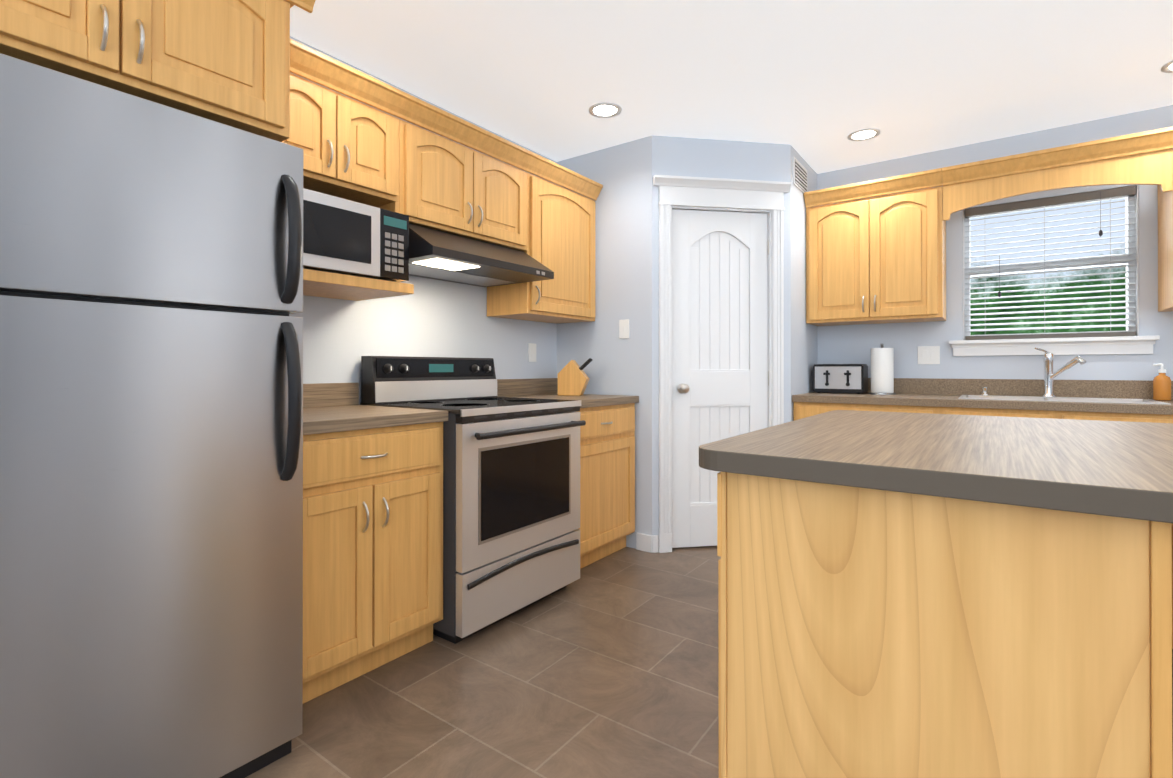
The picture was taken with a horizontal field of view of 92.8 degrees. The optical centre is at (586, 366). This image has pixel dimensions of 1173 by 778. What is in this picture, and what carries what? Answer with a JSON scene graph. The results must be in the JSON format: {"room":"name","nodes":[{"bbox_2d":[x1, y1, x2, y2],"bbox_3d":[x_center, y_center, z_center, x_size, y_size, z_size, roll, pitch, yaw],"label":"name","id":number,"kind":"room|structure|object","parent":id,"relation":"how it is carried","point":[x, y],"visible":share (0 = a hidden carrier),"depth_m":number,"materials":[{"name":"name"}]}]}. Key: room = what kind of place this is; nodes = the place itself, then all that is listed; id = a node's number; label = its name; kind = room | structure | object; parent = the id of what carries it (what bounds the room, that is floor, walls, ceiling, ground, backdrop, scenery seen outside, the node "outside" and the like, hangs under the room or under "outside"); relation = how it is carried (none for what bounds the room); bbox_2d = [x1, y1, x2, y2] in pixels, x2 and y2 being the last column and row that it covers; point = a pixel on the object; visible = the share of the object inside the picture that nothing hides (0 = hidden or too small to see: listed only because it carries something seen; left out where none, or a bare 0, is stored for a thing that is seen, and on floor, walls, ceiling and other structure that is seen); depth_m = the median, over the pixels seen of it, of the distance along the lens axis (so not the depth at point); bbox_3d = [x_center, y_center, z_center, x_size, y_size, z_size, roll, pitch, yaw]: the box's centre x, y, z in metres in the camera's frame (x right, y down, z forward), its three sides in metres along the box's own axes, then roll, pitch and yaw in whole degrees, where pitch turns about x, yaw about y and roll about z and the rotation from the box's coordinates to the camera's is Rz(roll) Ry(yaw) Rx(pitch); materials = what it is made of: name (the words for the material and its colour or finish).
{"room":"kitchen","nodes":[
{"label":"kitchen","id":0,"kind":"room"},
{"bbox_2d":[289,36,556,404],"bbox_3d":[-1.633,-0.138,1.821,0.100,2.450,7.460,0,0,36],"label":"wall","id":1,"kind":"structure","parent":0,"point":[429,318],"depth_m":2.83,"materials":[{"name":"paint"}]},
{"bbox_2d":[0,0,315,141],"bbox_3d":[-1.344,-0.898,1.486,0.755,0.478,0.904,0,0,36],"label":"cabinet","id":2,"kind":"object","parent":1,"relation":"attached to","point":[226,62],"visible":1,"depth_m":1.38,"materials":[{"name":"brown wood"}]},
{"bbox_2d":[282,39,602,323],"bbox_3d":[-0.623,-0.709,2.769,0.410,0.848,2.013,0,0,36],"label":"wall cabinet","id":3,"kind":"object","parent":1,"relation":"attached to","point":[357,151],"visible":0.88,"depth_m":2.51,"materials":[{"name":"brown wood"}]},
{"bbox_2d":[303,188,408,281],"bbox_3d":[-1.022,-0.475,2.190,0.395,0.273,0.487,0,0,36],"label":"microwave","id":4,"kind":"object","parent":3,"relation":"in","point":[345,236],"visible":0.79,"depth_m":2.08,"materials":[{"name":"silver metal"}]},
{"bbox_2d":[409,223,553,286],"bbox_3d":[-0.598,-0.532,2.714,0.512,0.173,0.770,0,0,36],"label":"range hood","id":5,"kind":"object","parent":3,"relation":"attached to","point":[435,254],"visible":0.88,"depth_m":2.58,"materials":[{"name":"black metal"}]},
{"bbox_2d":[528,343,535,361],"bbox_3d":[-0.338,-0.085,3.507,0.008,0.115,0.070,0,0,36],"label":"electrical outlet","id":6,"kind":"object","parent":1,"relation":"attached to","point":[531,352],"visible":1,"depth_m":3.50,"materials":[{"name":"white plastic"}]},
{"bbox_2d":[245,546,720,777],"bbox_3d":[0.480,1.131,0.216,5.400,0.100,7.560,0,0,36],"label":"floor","id":7,"kind":"structure","parent":0,"point":[606,667],"depth_m":1.84,"materials":[{"name":"tile"}]},
{"bbox_2d":[0,53,302,777],"bbox_3d":[-1.297,0.239,1.458,0.810,1.692,0.760,0,0,36],"label":"fridge","id":8,"kind":"object","parent":7,"relation":"on","point":[151,449],"visible":1,"depth_m":1.27,"materials":[{"name":"grey metal"}]},
{"bbox_2d":[302,383,447,703],"bbox_3d":[-0.966,0.580,2.088,0.652,1.015,0.631,0,0,36],"label":"base cabinet","id":9,"kind":"object","parent":7,"relation":"on","point":[372,537],"visible":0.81,"depth_m":1.92,"materials":[{"name":"brown wood"}]},
{"bbox_2d":[360,356,585,643],"bbox_3d":[-0.500,0.522,2.614,0.736,1.135,0.762,0,0,36],"label":"stove","id":10,"kind":"object","parent":7,"relation":"on","point":[511,505],"visible":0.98,"depth_m":2.40,"materials":[{"name":"grey metal"}]},
{"bbox_2d":[497,378,638,568],"bbox_3d":[-0.130,0.584,3.236,0.652,1.015,0.672,0,0,36],"label":"base cabinet","id":11,"kind":"object","parent":7,"relation":"on","point":[607,478],"visible":0.35,"depth_m":3.12,"materials":[{"name":"brown wood"}]},
{"bbox_2d":[558,358,591,395],"bbox_3d":[-0.067,0.065,3.380,0.202,0.224,0.090,0,0,11],"label":"knife block","id":12,"kind":"object","parent":11,"relation":"on","point":[573,378],"visible":1,"depth_m":3.34,"materials":[{"name":"brown wood"}]},
{"bbox_2d":[792,399,939,419],"bbox_3d":[1.753,0.655,3.453,0.760,0.875,0.622,0,0,36],"label":"base cabinet","id":13,"kind":"object","parent":7,"relation":"on","point":[803,408],"depth_m":3.24,"materials":[{"name":"brown wood"}]},
{"bbox_2d":[717,474,1172,777],"bbox_3d":[1.029,0.644,1.309,1.057,0.880,1.191,0,0,36],"label":"kitchen island","id":14,"kind":"object","parent":7,"relation":"on","point":[913,595],"depth_m":0.91,"materials":[{"name":"brown wood"}]},
{"bbox_2d":[699,410,1172,525],"bbox_3d":[1.033,0.184,1.302,1.120,0.040,1.280,0,0,36],"label":"island countertop","id":15,"kind":"structure","parent":14,"relation":"on","point":[1121,471],"depth_m":1.01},
{"bbox_2d":[940,403,1172,422],"bbox_3d":[2.452,0.654,2.944,0.970,0.875,0.622,0,0,36],"label":"base cabinet","id":16,"kind":"object","parent":7,"relation":"on","point":[1080,413],"depth_m":2.69,"materials":[{"name":"brown wood"}]},
{"bbox_2d":[792,391,1172,410],"bbox_3d":[2.999,0.193,2.542,3.850,0.044,0.630,0,0,36],"label":"countertop","id":17,"kind":"structure","parent":16,"relation":"on","point":[976,400],"depth_m":2.93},
{"bbox_2d":[813,364,867,393],"bbox_3d":[1.669,0.082,3.680,0.304,0.192,0.194,0,0,36],"label":"toaster","id":18,"kind":"object","parent":17,"relation":"on","point":[843,378],"visible":1,"depth_m":3.61,"materials":[{"name":"silver metal"}]},
{"bbox_2d":[869,344,895,394],"bbox_3d":[1.861,0.017,3.519,0.150,0.320,0.150,0,0,36],"label":"paper towel","id":19,"kind":"object","parent":17,"relation":"on","point":[882,370],"visible":1,"depth_m":3.47,"materials":[{"name":"white paper"}]},
{"bbox_2d":[1152,364,1170,400],"bbox_3d":[2.947,0.081,2.865,0.069,0.188,0.065,0,0,36],"label":"soap bottle","id":20,"kind":"object","parent":17,"relation":"on","point":[1161,385],"visible":1,"depth_m":2.85,"materials":[{"name":"orange plastic"}]},
{"bbox_2d":[1172,523,1172,739],"bbox_3d":[1.072,0.646,0.780,0.402,0.876,0.416,0,0,36],"label":"stool","id":21,"kind":"object","parent":7,"relation":"on","point":[1172,631],"visible":0.12,"depth_m":0.82,"materials":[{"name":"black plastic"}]},
{"bbox_2d":[557,135,651,548],"bbox_3d":[0.123,-0.132,3.536,0.720,2.450,0.100,0,0,36],"label":"wall","id":22,"kind":"structure","parent":0,"point":[622,175],"depth_m":3.40,"materials":[{"name":"paint"}]},
{"bbox_2d":[619,319,628,338],"bbox_3d":[0.228,-0.225,3.392,0.070,0.115,0.008,0,0,36],"label":"switch plate","id":23,"kind":"object","parent":22,"relation":"attached to","point":[623,329],"visible":1,"depth_m":3.39,"materials":[{"name":"white plastic"}]},
{"bbox_2d":[636,532,658,552],"bbox_3d":[0.480,1.031,0.217,5.200,0.100,7.360,0,0,36],"label":"baseboard","id":24,"kind":"structure","parent":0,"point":[647,543],"depth_m":3.28,"materials":[{"name":"white wood"}]},
{"bbox_2d":[652,135,790,536],"bbox_3d":[0.810,-0.133,3.401,0.877,2.450,0.100,0,0,-9],"label":"wall","id":25,"kind":"structure","parent":0,"point":[699,157],"depth_m":3.34,"materials":[{"name":"paint"}]},
{"bbox_2d":[672,209,768,547],"bbox_3d":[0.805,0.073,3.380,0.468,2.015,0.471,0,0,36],"label":"pantry door","id":26,"kind":"structure","parent":25,"relation":"in","point":[720,377],"depth_m":3.37,"materials":[{"name":"white wood"}]},
{"bbox_2d":[653,175,791,552],"bbox_3d":[0.807,-0.009,3.376,0.849,2.202,0.149,0,0,-9],"label":"door frame","id":27,"kind":"structure","parent":25,"relation":"attached to","point":[714,194],"depth_m":3.31,"materials":[{"name":"white wood"}]},
{"bbox_2d":[290,0,1172,173],"bbox_3d":[0.480,-1.419,0.226,5.400,0.100,7.560,0,0,36],"label":"ceiling","id":28,"kind":"structure","parent":0,"point":[814,84],"depth_m":2.53,"materials":[{"name":"paint"}]},
{"bbox_2d":[589,102,621,117],"bbox_3d":[0.099,-1.356,2.964,0.176,0.006,0.176,0,0,36],"label":"recessed light","id":29,"kind":"object","parent":28,"relation":"in","point":[604,110],"visible":1,"depth_m":2.96,"materials":[{"name":"white"}]},
{"bbox_2d":[847,128,880,140],"bbox_3d":[1.625,-1.355,3.276,0.176,0.006,0.176,0,0,36],"label":"recessed light","id":30,"kind":"object","parent":28,"relation":"in","point":[864,134],"visible":1,"depth_m":3.27,"materials":[{"name":"white"}]},
{"bbox_2d":[1161,60,1172,72],"bbox_3d":[2.692,-1.357,2.499,0.176,0.006,0.176,0,0,36],"label":"recessed light","id":31,"kind":"object","parent":28,"relation":"in","point":[1167,67],"visible":1,"depth_m":2.54,"materials":[{"name":"white"}]},
{"bbox_2d":[791,146,817,420],"bbox_3d":[1.399,-0.131,3.708,0.100,2.450,0.640,0,0,36],"label":"wall","id":32,"kind":"structure","parent":0,"point":[804,348],"depth_m":3.59,"materials":[{"name":"paint"}]},
{"bbox_2d":[793,157,806,193],"bbox_3d":[1.373,-1.212,3.582,0.012,0.170,0.300,0,0,36],"label":"air vent","id":33,"kind":"object","parent":32,"relation":"in","point":[799,176],"visible":0.96,"depth_m":3.55,"materials":[{"name":"white metal"}]},
{"bbox_2d":[817,105,1172,380],"bbox_3d":[2.687,-0.133,3.253,5.200,2.450,0.140,0,0,36],"label":"wall","id":34,"kind":"structure","parent":0,"point":[846,344],"depth_m":3.34,"materials":[{"name":"paint"}]},
{"bbox_2d":[804,168,945,325],"bbox_3d":[1.827,-0.706,3.560,0.760,0.848,0.370,0,0,36],"label":"wall cabinet","id":35,"kind":"object","parent":34,"relation":"attached to","point":[879,259],"visible":1,"depth_m":3.42,"materials":[{"name":"brown wood"}]},
{"bbox_2d":[918,346,939,363],"bbox_3d":[2.166,-0.070,3.539,0.120,0.115,0.008,0,0,36],"label":"switch plate","id":36,"kind":"object","parent":34,"relation":"attached to","point":[928,354],"visible":1,"depth_m":3.54,"materials":[{"name":"white plastic"}]},
{"bbox_2d":[868,379,1172,398],"bbox_3d":[3.179,0.126,2.789,3.850,0.100,0.020,0,0,36],"label":"backsplash","id":37,"kind":"structure","parent":34,"relation":"attached to","point":[1067,389],"depth_m":3.22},
{"bbox_2d":[949,185,1159,355],"bbox_3d":[2.652,-0.515,3.240,0.920,0.904,0.165,0,0,36],"label":"window","id":38,"kind":"structure","parent":34,"relation":"in","point":[1132,262],"depth_m":3.15,"materials":[{"name":"white wood"}]},
{"bbox_2d":[965,185,1135,339],"bbox_3d":[2.638,-0.563,3.221,0.756,0.802,0.065,0,0,36],"label":"window blind","id":39,"kind":"object","parent":38,"relation":"attached to","point":[1099,195],"visible":0.96,"depth_m":3.19,"materials":[{"name":"white plastic"}]},
{"bbox_2d":[1158,149,1172,311],"bbox_3d":[3.761,-0.711,2.151,2.155,0.848,0.370,0,0,36],"label":"wall cabinet","id":40,"kind":"object","parent":34,"relation":"attached to","point":[1165,251],"visible":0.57,"depth_m":2.80,"materials":[{"name":"brown wood"}]},
{"bbox_2d":[942,127,1172,220],"bbox_3d":[2.426,-0.988,2.944,0.933,0.288,0.078,0,0,36],"label":"valance","id":41,"kind":"object","parent":40,"relation":"attached to","point":[1142,158],"visible":1,"depth_m":2.90,"materials":[{"name":"brown wood"}]},
{"label":"outside","id":42,"kind":"structure","parent":0,"visible":0},
{"bbox_2d":[970,198,1125,334],"bbox_3d":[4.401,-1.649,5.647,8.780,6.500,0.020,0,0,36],"label":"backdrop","id":43,"kind":"structure","parent":42,"point":[1064,228],"depth_m":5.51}
]}

